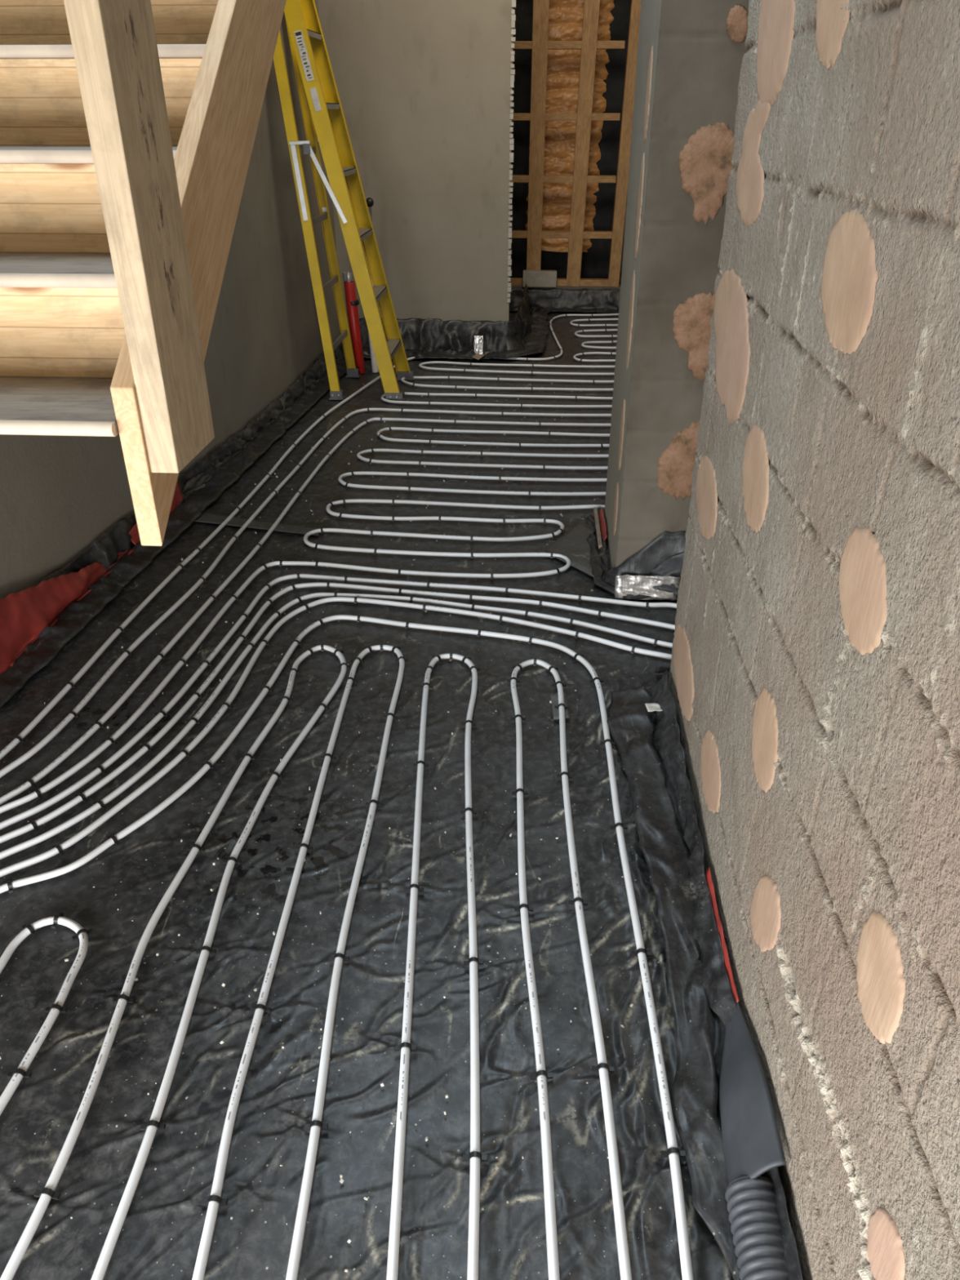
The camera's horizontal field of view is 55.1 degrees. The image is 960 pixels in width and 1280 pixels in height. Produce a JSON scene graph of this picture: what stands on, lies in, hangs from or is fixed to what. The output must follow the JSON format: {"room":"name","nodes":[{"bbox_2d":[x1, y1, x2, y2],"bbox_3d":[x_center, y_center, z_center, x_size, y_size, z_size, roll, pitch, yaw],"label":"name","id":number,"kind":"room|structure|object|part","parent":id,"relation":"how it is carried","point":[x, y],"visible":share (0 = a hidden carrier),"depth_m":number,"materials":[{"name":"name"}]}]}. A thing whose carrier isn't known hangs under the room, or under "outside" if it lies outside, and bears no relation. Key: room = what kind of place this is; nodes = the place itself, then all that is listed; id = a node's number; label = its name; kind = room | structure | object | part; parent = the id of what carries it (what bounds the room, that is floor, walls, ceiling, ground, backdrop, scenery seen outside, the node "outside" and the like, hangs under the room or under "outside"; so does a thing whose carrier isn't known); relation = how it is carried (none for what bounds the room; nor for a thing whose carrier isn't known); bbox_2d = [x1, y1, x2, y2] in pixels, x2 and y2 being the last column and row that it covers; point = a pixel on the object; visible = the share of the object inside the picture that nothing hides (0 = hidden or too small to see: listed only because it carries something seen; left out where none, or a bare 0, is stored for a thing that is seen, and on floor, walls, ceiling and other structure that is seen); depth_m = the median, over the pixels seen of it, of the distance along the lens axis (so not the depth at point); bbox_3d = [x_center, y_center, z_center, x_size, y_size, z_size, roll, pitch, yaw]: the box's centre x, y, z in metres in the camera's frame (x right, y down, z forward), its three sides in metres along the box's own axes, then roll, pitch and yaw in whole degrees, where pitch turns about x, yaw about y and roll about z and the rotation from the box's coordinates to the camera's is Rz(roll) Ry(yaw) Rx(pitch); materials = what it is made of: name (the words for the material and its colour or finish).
{"room":"building under construction","nodes":[
{"label":"building under construction","id":0,"kind":"room"},
{"bbox_2d":[0,0,341,598],"bbox_3d":[-1.464,-1.876,3.528,0.008,3.050,11.827,4,30,6],"label":"wall","id":1,"kind":"structure","parent":0,"point":[59,495],"depth_m":4.99,"materials":[{"name":"grey paint"}]},
{"bbox_2d":[0,0,286,546],"bbox_3d":[-0.987,-1.536,2.034,1.160,1.872,2.270,2,30,3],"label":"staircase","id":2,"kind":"structure","parent":1,"relation":"attached to","point":[128,128],"depth_m":1.59,"materials":[{"name":"brown wood"}]},
{"bbox_3d":[-0.491,-1.067,1.093,0.045,1.750,0.185,2,30,3],"label":"newel post","id":3,"kind":"part","parent":2,"relation":"part of","materials":[{"name":"beige wood"}]},
{"bbox_2d":[317,0,515,321],"bbox_3d":[-0.467,-3.507,6.375,1.406,3.050,0.132,2,30,3],"label":"wall","id":4,"kind":"structure","parent":0,"point":[424,87],"depth_m":6.34,"materials":[{"name":"paint"}]},
{"bbox_2d":[604,0,749,568],"bbox_3d":[1.522,-1.620,3.080,1.977,3.050,0.715,2,30,3],"label":"wall pier","id":5,"kind":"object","parent":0,"point":[691,53],"visible":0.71,"depth_m":3.02,"materials":[{"name":"concrete"}]},
{"bbox_2d":[667,0,959,1279],"bbox_3d":[0.544,-0.304,0.783,0.113,3.050,3.323,2,30,3],"label":"wall","id":6,"kind":"structure","parent":0,"point":[814,683],"depth_m":1.32,"materials":[{"name":"concrete"}]},
{"bbox_3d":[0.543,-0.504,4.407,5.800,0.195,12.600,2,30,3],"label":"floor","id":7,"kind":"structure","parent":0,"visible":0},
{"bbox_2d":[0,311,733,1279],"bbox_3d":[0.484,-0.901,4.798,4.140,0.024,9.164,2,30,3],"label":"sheet","id":8,"kind":"object","parent":7,"relation":"on","point":[160,1236],"depth_m":2.14,"materials":[{"name":"black plastic"}]},
{"bbox_2d":[0,912,93,1115],"bbox_3d":[-0.958,0.864,1.684,0.203,0.021,0.967,2,30,3],"label":"pipe","id":9,"kind":"object","parent":8,"relation":"on","point":[17,1075],"visible":1,"depth_m":1.93,"materials":[{"name":"white plastic"}]},
{"bbox_2d":[0,338,346,707],"bbox_3d":[-1.361,-0.653,4.155,0.205,0.194,6.515,4,30,6],"label":"polythene upstand","id":10,"kind":"object","parent":8,"relation":"on","point":[104,550],"visible":0.73,"depth_m":3.84,"materials":[{"name":"black plastic"}]},
{"bbox_2d":[0,549,134,673],"bbox_3d":[-1.559,-0.015,2.993,0.060,0.234,1.823,3,30,6],"label":"plastic sheet","id":11,"kind":"object","parent":10,"relation":"on","point":[24,614],"visible":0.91,"depth_m":3.19,"materials":[{"name":"red plastic"}]},
{"bbox_2d":[128,478,185,546],"bbox_3d":[-1.422,-0.589,4.047,0.030,0.190,0.531,3,30,6],"label":"roof membrane","id":12,"kind":"object","parent":10,"relation":"on","point":[177,498],"visible":0.28,"depth_m":4.20,"materials":[{"name":"red plastic"}]},
{"bbox_2d":[0,643,351,1279],"bbox_3d":[-0.630,0.633,2.087,0.232,0.021,2.502,2,30,4],"label":"pipe","id":13,"kind":"object","parent":8,"relation":"on","point":[47,1193],"visible":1,"depth_m":1.88,"materials":[{"name":"white plastic"}]},
{"bbox_3d":[-1.009,-0.523,4.116,0.667,0.005,0.102,8,31,14],"label":"tape strip","id":14,"kind":"part","parent":8,"relation":"part of","materials":[{"name":"black plastic"}]},
{"bbox_2d":[183,346,343,500],"bbox_3d":[-1.208,-1.415,5.560,0.081,0.120,2.907,4,30,6],"label":"polythene upstand","id":15,"kind":"object","parent":8,"relation":"on","point":[319,367],"visible":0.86,"depth_m":5.41,"materials":[{"name":"black plastic"}]},
{"bbox_2d":[191,644,408,1279],"bbox_3d":[-0.364,0.632,2.088,0.204,0.021,2.493,1,30,1],"label":"pipe","id":16,"kind":"object","parent":8,"relation":"on","point":[316,1125],"visible":1,"depth_m":1.87,"materials":[{"name":"white plastic"}]},
{"bbox_2d":[0,498,604,813],"bbox_3d":[-0.665,-0.229,3.593,3.698,0.021,1.299,-24,38,-35],"label":"pipe","id":17,"kind":"object","parent":8,"relation":"on","point":[106,743],"visible":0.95,"depth_m":3.80,"materials":[{"name":"white plastic"}]},
{"bbox_2d":[0,417,611,804],"bbox_3d":[-0.778,-0.556,4.163,1.608,0.021,4.792,20,35,31],"label":"pipe","id":18,"kind":"object","parent":8,"relation":"on","point":[28,783],"visible":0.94,"depth_m":3.43,"materials":[{"name":"white plastic"}]},
{"bbox_2d":[0,407,611,777],"bbox_3d":[-0.810,-0.635,4.301,1.697,0.021,4.890,19,35,30],"label":"pipe","id":19,"kind":"object","parent":8,"relation":"on","point":[126,653],"visible":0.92,"depth_m":3.61,"materials":[{"name":"white plastic"}]},
{"bbox_2d":[0,313,618,759],"bbox_3d":[-0.535,-1.326,5.508,1.178,0.021,7.782,11,32,19],"label":"pipe","id":20,"kind":"object","parent":8,"relation":"on","point":[16,740],"visible":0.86,"depth_m":3.66,"materials":[{"name":"white plastic"}]},
{"bbox_2d":[0,382,661,1277],"bbox_3d":[-0.368,-0.293,3.725,1.862,0.015,6.001,2,30,3],"label":"crumbs","id":21,"kind":"object","parent":8,"relation":"on","point":[341,1180],"visible":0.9,"depth_m":2.25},
{"bbox_2d":[0,596,671,877],"bbox_3d":[-0.004,0.119,2.983,3.664,0.021,1.392,-9,31,-15],"label":"pipe","id":22,"kind":"object","parent":8,"relation":"on","point":[56,849],"visible":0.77,"depth_m":3.08,"materials":[{"name":"white plastic"}]},
{"bbox_2d":[0,591,672,859],"bbox_3d":[-0.014,0.088,3.038,3.698,0.021,1.384,-9,31,-15],"label":"pipe","id":23,"kind":"object","parent":8,"relation":"on","point":[99,804],"visible":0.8,"depth_m":3.15,"materials":[{"name":"white plastic"}]},
{"bbox_2d":[0,582,675,843],"bbox_3d":[-0.036,0.039,3.124,3.748,0.021,1.413,-10,31,-16],"label":"pipe","id":24,"kind":"object","parent":8,"relation":"on","point":[33,824],"visible":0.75,"depth_m":3.26,"materials":[{"name":"white plastic"}]},
{"bbox_2d":[0,573,676,830],"bbox_3d":[-0.058,-0.011,3.211,3.809,0.021,1.429,-11,32,-18],"label":"pipe","id":25,"kind":"object","parent":8,"relation":"on","point":[100,768],"visible":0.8,"depth_m":3.38,"materials":[{"name":"white plastic"}]},
{"bbox_2d":[273,0,414,400],"bbox_3d":[-0.818,-2.753,5.562,0.705,2.450,0.658,2,30,3],"label":"stepladder","id":26,"kind":"object","parent":8,"relation":"on","point":[322,109],"visible":0.99,"depth_m":5.56,"materials":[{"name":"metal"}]},
{"bbox_2d":[294,31,312,78],"bbox_3d":[-0.962,-3.192,5.021,0.078,0.219,0.007,5,30,9],"label":"print","id":27,"kind":"object","parent":26,"relation":"attached to","point":[303,49],"depth_m":5.02,"materials":[{"name":"black"}]},
{"bbox_3d":[-1.040,-2.618,5.356,0.300,2.380,0.037,8,31,13],"label":"leg","id":28,"kind":"part","parent":26,"relation":"part of","materials":[{"name":"yellow plastic"}]},
{"bbox_3d":[-1.010,-2.869,5.794,0.320,2.380,0.048,-11,32,-18],"label":"leg","id":29,"kind":"part","parent":26,"relation":"part of","materials":[{"name":"yellow plastic"}]},
{"bbox_2d":[342,271,350,331],"bbox_3d":[-0.898,-2.205,6.406,0.080,0.662,0.044,21,36,32],"label":"tube","id":30,"kind":"object","parent":8,"relation":"on","point":[344,273],"visible":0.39,"depth_m":6.29,"materials":[{"name":"plastic"}]},
{"bbox_2d":[0,614,693,1279],"bbox_3d":[-0.092,0.526,2.273,2.129,0.021,2.154,16,33,26],"label":"pipe","id":31,"kind":"object","parent":8,"relation":"on","point":[673,1152],"visible":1,"depth_m":2.26,"materials":[{"name":"white plastic"}]},
{"bbox_2d":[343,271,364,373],"bbox_3d":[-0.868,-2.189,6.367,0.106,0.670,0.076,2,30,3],"label":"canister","id":32,"kind":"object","parent":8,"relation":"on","point":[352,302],"visible":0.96,"depth_m":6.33,"materials":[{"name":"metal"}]},
{"bbox_2d":[365,197,373,285],"bbox_3d":[-0.742,-2.472,6.419,0.058,1.111,0.069,2,30,3],"label":"pole","id":33,"kind":"object","parent":8,"relation":"on","point":[370,202],"visible":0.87,"depth_m":6.15,"materials":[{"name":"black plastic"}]},
{"bbox_2d":[367,328,378,372],"bbox_3d":[-0.758,-2.132,6.439,0.080,0.503,0.044,21,36,32],"label":"tube","id":34,"kind":"object","parent":8,"relation":"on","point":[374,364],"visible":0.43,"depth_m":6.49,"materials":[{"name":"white plastic"}]},
{"bbox_2d":[386,652,487,1279],"bbox_3d":[-0.088,0.647,2.063,0.195,0.021,2.433,0,30,0],"label":"pipe","id":35,"kind":"object","parent":8,"relation":"on","point":[474,1156],"visible":1,"depth_m":1.86,"materials":[{"name":"white plastic"}]},
{"bbox_2d":[342,283,551,359],"bbox_3d":[-0.202,-2.685,7.628,1.594,0.262,2.044,2,30,3],"label":"polythene upstand","id":36,"kind":"object","parent":8,"relation":"on","point":[429,338],"visible":0.83,"depth_m":6.94,"materials":[{"name":"black plastic"}]},
{"bbox_2d":[473,335,483,354],"bbox_3d":[-0.011,-2.207,6.881,0.071,0.130,0.042,2,30,3],"label":"tape","id":37,"kind":"object","parent":36,"relation":"attached to","point":[478,340],"visible":1,"depth_m":6.88,"materials":[{"name":"silver metal"}]},
{"bbox_2d":[471,351,488,359],"bbox_3d":[0.003,-2.130,6.875,0.084,0.005,0.308,7,31,12],"label":"scrap","id":38,"kind":"object","parent":36,"relation":"on","point":[477,356],"visible":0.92,"depth_m":6.83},
{"bbox_2d":[337,471,606,496],"bbox_3d":[0.247,-0.770,4.537,1.920,0.021,0.307,2,30,3],"label":"pipe","id":39,"kind":"object","parent":8,"relation":"on","point":[390,473],"visible":0.73,"depth_m":4.55,"materials":[{"name":"white plastic"}]},
{"bbox_2d":[356,448,608,469],"bbox_3d":[0.285,-0.958,4.865,1.891,0.021,0.298,2,30,3],"label":"pipe","id":40,"kind":"object","parent":8,"relation":"on","point":[371,450],"visible":0.72,"depth_m":4.89,"materials":[{"name":"white plastic"}]},
{"bbox_2d":[377,426,609,447],"bbox_3d":[0.330,-1.139,5.182,1.844,0.021,0.306,2,30,3],"label":"pipe","id":41,"kind":"object","parent":8,"relation":"on","point":[379,433],"visible":0.74,"depth_m":5.20,"materials":[{"name":"white plastic"}]},
{"bbox_2d":[381,391,612,408],"bbox_3d":[0.330,-1.531,5.866,1.938,0.021,0.310,2,30,3],"label":"pipe","id":42,"kind":"object","parent":8,"relation":"on","point":[383,396],"visible":0.77,"depth_m":5.82,"materials":[{"name":"white plastic"}]},
{"bbox_2d":[400,375,613,391],"bbox_3d":[0.388,-1.738,6.228,1.871,0.021,0.333,2,30,3],"label":"pipe","id":43,"kind":"object","parent":8,"relation":"on","point":[448,376],"visible":0.76,"depth_m":6.21,"materials":[{"name":"white plastic"}]},
{"bbox_2d":[418,360,614,375],"bbox_3d":[0.452,-1.951,6.599,1.796,0.021,0.326,2,30,3],"label":"pipe","id":44,"kind":"object","parent":8,"relation":"on","point":[420,365],"visible":0.81,"depth_m":6.62,"materials":[{"name":"white plastic"}]},
{"bbox_2d":[550,692,569,719],"bbox_3d":[0.245,0.203,2.845,0.049,0.005,0.150,-1,30,-1],"label":"tape patch","id":45,"kind":"object","parent":8,"relation":"on","point":[554,696],"visible":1,"depth_m":2.84,"materials":[{"name":"grey plastic"}]},
{"bbox_2d":[508,288,620,313],"bbox_3d":[1.175,-3.108,8.441,1.902,0.193,0.157,3,30,5],"label":"polythene upstand","id":46,"kind":"object","parent":8,"relation":"on","point":[584,300],"visible":0.54,"depth_m":8.51,"materials":[{"name":"black plastic"}]},
{"bbox_2d":[522,270,556,287],"bbox_3d":[0.552,-3.337,8.498,0.310,0.135,0.100,2,30,3],"label":"block","id":47,"kind":"object","parent":46,"relation":"on","point":[533,278],"visible":0.98,"depth_m":8.46,"materials":[{"name":"grey concrete"}]},
{"bbox_2d":[506,657,631,1279],"bbox_3d":[0.173,0.656,2.047,0.189,0.021,2.397,0,30,0],"label":"pipe","id":48,"kind":"object","parent":8,"relation":"on","point":[602,1066],"visible":1,"depth_m":1.85,"materials":[{"name":"white plastic"}]},
{"bbox_2d":[543,520,595,577],"bbox_3d":[0.394,-0.378,3.857,0.252,0.005,0.627,2,30,3],"label":"sheet offcut","id":49,"kind":"object","parent":8,"relation":"on","point":[574,544],"visible":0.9,"depth_m":3.87,"materials":[{"name":"black plastic"}]},
{"bbox_2d":[569,318,617,326],"bbox_3d":[1.133,-2.780,8.047,0.707,0.021,0.296,-4,30,-8],"label":"pipe","id":50,"kind":"object","parent":8,"relation":"on","point":[588,319],"visible":0.66,"depth_m":7.97,"materials":[{"name":"white plastic"}]},
{"bbox_2d":[573,351,615,362],"bbox_3d":[1.042,-2.127,6.906,0.689,0.021,0.271,-1,30,-2],"label":"pipe","id":51,"kind":"object","parent":8,"relation":"on","point":[588,353],"visible":0.54,"depth_m":6.86,"materials":[{"name":"white plastic"}]},
{"bbox_2d":[574,328,617,337],"bbox_3d":[1.117,-2.553,7.649,0.672,0.020,0.279,-4,30,-7],"label":"pipe","id":52,"kind":"object","parent":8,"relation":"on","point":[599,330],"visible":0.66,"depth_m":7.69,"materials":[{"name":"white plastic"}]},
{"bbox_2d":[593,506,602,548],"bbox_3d":[0.515,-0.486,4.033,0.015,0.035,0.430,2,30,3],"label":"batten","id":53,"kind":"object","parent":8,"relation":"on","point":[595,509],"visible":0.8,"depth_m":4.00,"materials":[{"name":"wood"}]},
{"bbox_2d":[581,340,617,349],"bbox_3d":[1.110,-2.334,7.268,0.622,0.021,0.251,-4,30,-6],"label":"pipe","id":54,"kind":"object","parent":8,"relation":"on","point":[611,341],"visible":0.43,"depth_m":7.25,"materials":[{"name":"white plastic"}]},
{"bbox_2d":[584,513,685,594],"bbox_3d":[0.928,-0.452,3.752,0.959,0.246,0.783,2,30,3],"label":"polythene upstand","id":55,"kind":"object","parent":8,"relation":"on","point":[667,544],"visible":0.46,"depth_m":3.49,"materials":[{"name":"black plastic"}]},
{"bbox_2d":[598,507,607,540],"bbox_3d":[0.533,-0.501,4.023,0.024,0.064,0.330,2,30,3],"label":"roof membrane","id":56,"kind":"object","parent":55,"relation":"on","point":[603,527],"visible":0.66,"depth_m":4.00,"materials":[{"name":"red plastic"}]},
{"bbox_2d":[622,551,684,599],"bbox_3d":[0.916,-0.306,3.408,0.751,0.327,0.101,2,30,3],"label":"fold","id":57,"kind":"object","parent":8,"relation":"on","point":[672,566],"visible":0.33,"depth_m":3.46,"materials":[{"name":"black plastic"}]},
{"bbox_2d":[614,574,679,600],"bbox_3d":[0.630,-0.198,3.469,0.240,0.086,0.043,2,30,3],"label":"tape","id":58,"kind":"object","parent":57,"relation":"attached to","point":[626,584],"visible":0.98,"depth_m":3.47,"materials":[{"name":"silver metal"}]},
{"bbox_2d":[654,666,670,673],"bbox_3d":[0.862,0.098,2.990,0.580,0.049,0.051,0,30,1],"label":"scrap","id":59,"kind":"object","parent":8,"relation":"on","point":[660,669],"visible":0.06,"depth_m":2.99,"materials":[{"name":"black plastic"}]},
{"bbox_2d":[606,670,803,1279],"bbox_3d":[0.422,0.635,1.963,0.203,0.135,2.120,2,30,3],"label":"polythene upstand","id":60,"kind":"object","parent":8,"relation":"on","point":[703,1003],"depth_m":1.87,"materials":[{"name":"black plastic"}]},
{"bbox_2d":[644,702,662,711],"bbox_3d":[0.517,0.200,2.726,0.052,0.005,0.046,2,30,3],"label":"scrap","id":61,"kind":"object","parent":60,"relation":"on","point":[651,707],"visible":1,"depth_m":2.73,"materials":[{"name":"white paper"}]},
{"bbox_3d":[0.468,0.778,1.689,0.074,0.111,0.430,2,30,3],"label":"edge strip","id":62,"kind":"part","parent":60,"relation":"part of","materials":[{"name":"black plastic"}]},
{"bbox_2d":[704,866,738,1003],"bbox_3d":[0.512,0.652,1.995,0.021,0.079,0.370,2,30,3],"label":"cable","id":63,"kind":"object","parent":8,"relation":"on","point":[708,874],"visible":0.26,"depth_m":1.98,"materials":[{"name":"red plastic"}]},
{"bbox_2d":[724,1176,788,1279],"bbox_3d":[0.437,1.062,1.269,0.097,0.090,0.597,2,30,3],"label":"duct","id":64,"kind":"object","parent":8,"relation":"on","point":[755,1228],"visible":0.78,"depth_m":1.44,"materials":[{"name":"black plastic"}]},
{"bbox_2d":[511,284,620,290],"bbox_3d":[1.143,-3.210,8.664,2.200,0.240,0.170,2,30,3],"label":"kerb","id":65,"kind":"object","parent":7,"relation":"on","point":[564,287],"visible":0.07,"depth_m":8.55,"materials":[{"name":"grey concrete"}]},
{"bbox_2d":[510,0,640,286],"bbox_3d":[0.842,-4.511,7.928,1.900,2.752,0.110,2,30,3],"label":"frame","id":66,"kind":"object","parent":65,"relation":"on","point":[540,45],"visible":0.43,"depth_m":7.97,"materials":[{"name":"brown wood"}]},
{"bbox_2d":[509,0,631,279],"bbox_3d":[1.065,-4.718,8.238,2.000,2.800,0.040,2,30,3],"label":"sheet","id":67,"kind":"object","parent":66,"relation":"attached to","point":[594,262],"visible":0.22,"depth_m":8.38,"materials":[{"name":"black plastic"}]},
{"bbox_2d":[524,0,614,252],"bbox_3d":[0.792,-4.835,8.191,0.838,2.550,0.158,2,30,3],"label":"insulation","id":68,"kind":"object","parent":67,"relation":"attached to","point":[565,16],"visible":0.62,"depth_m":8.21}
]}

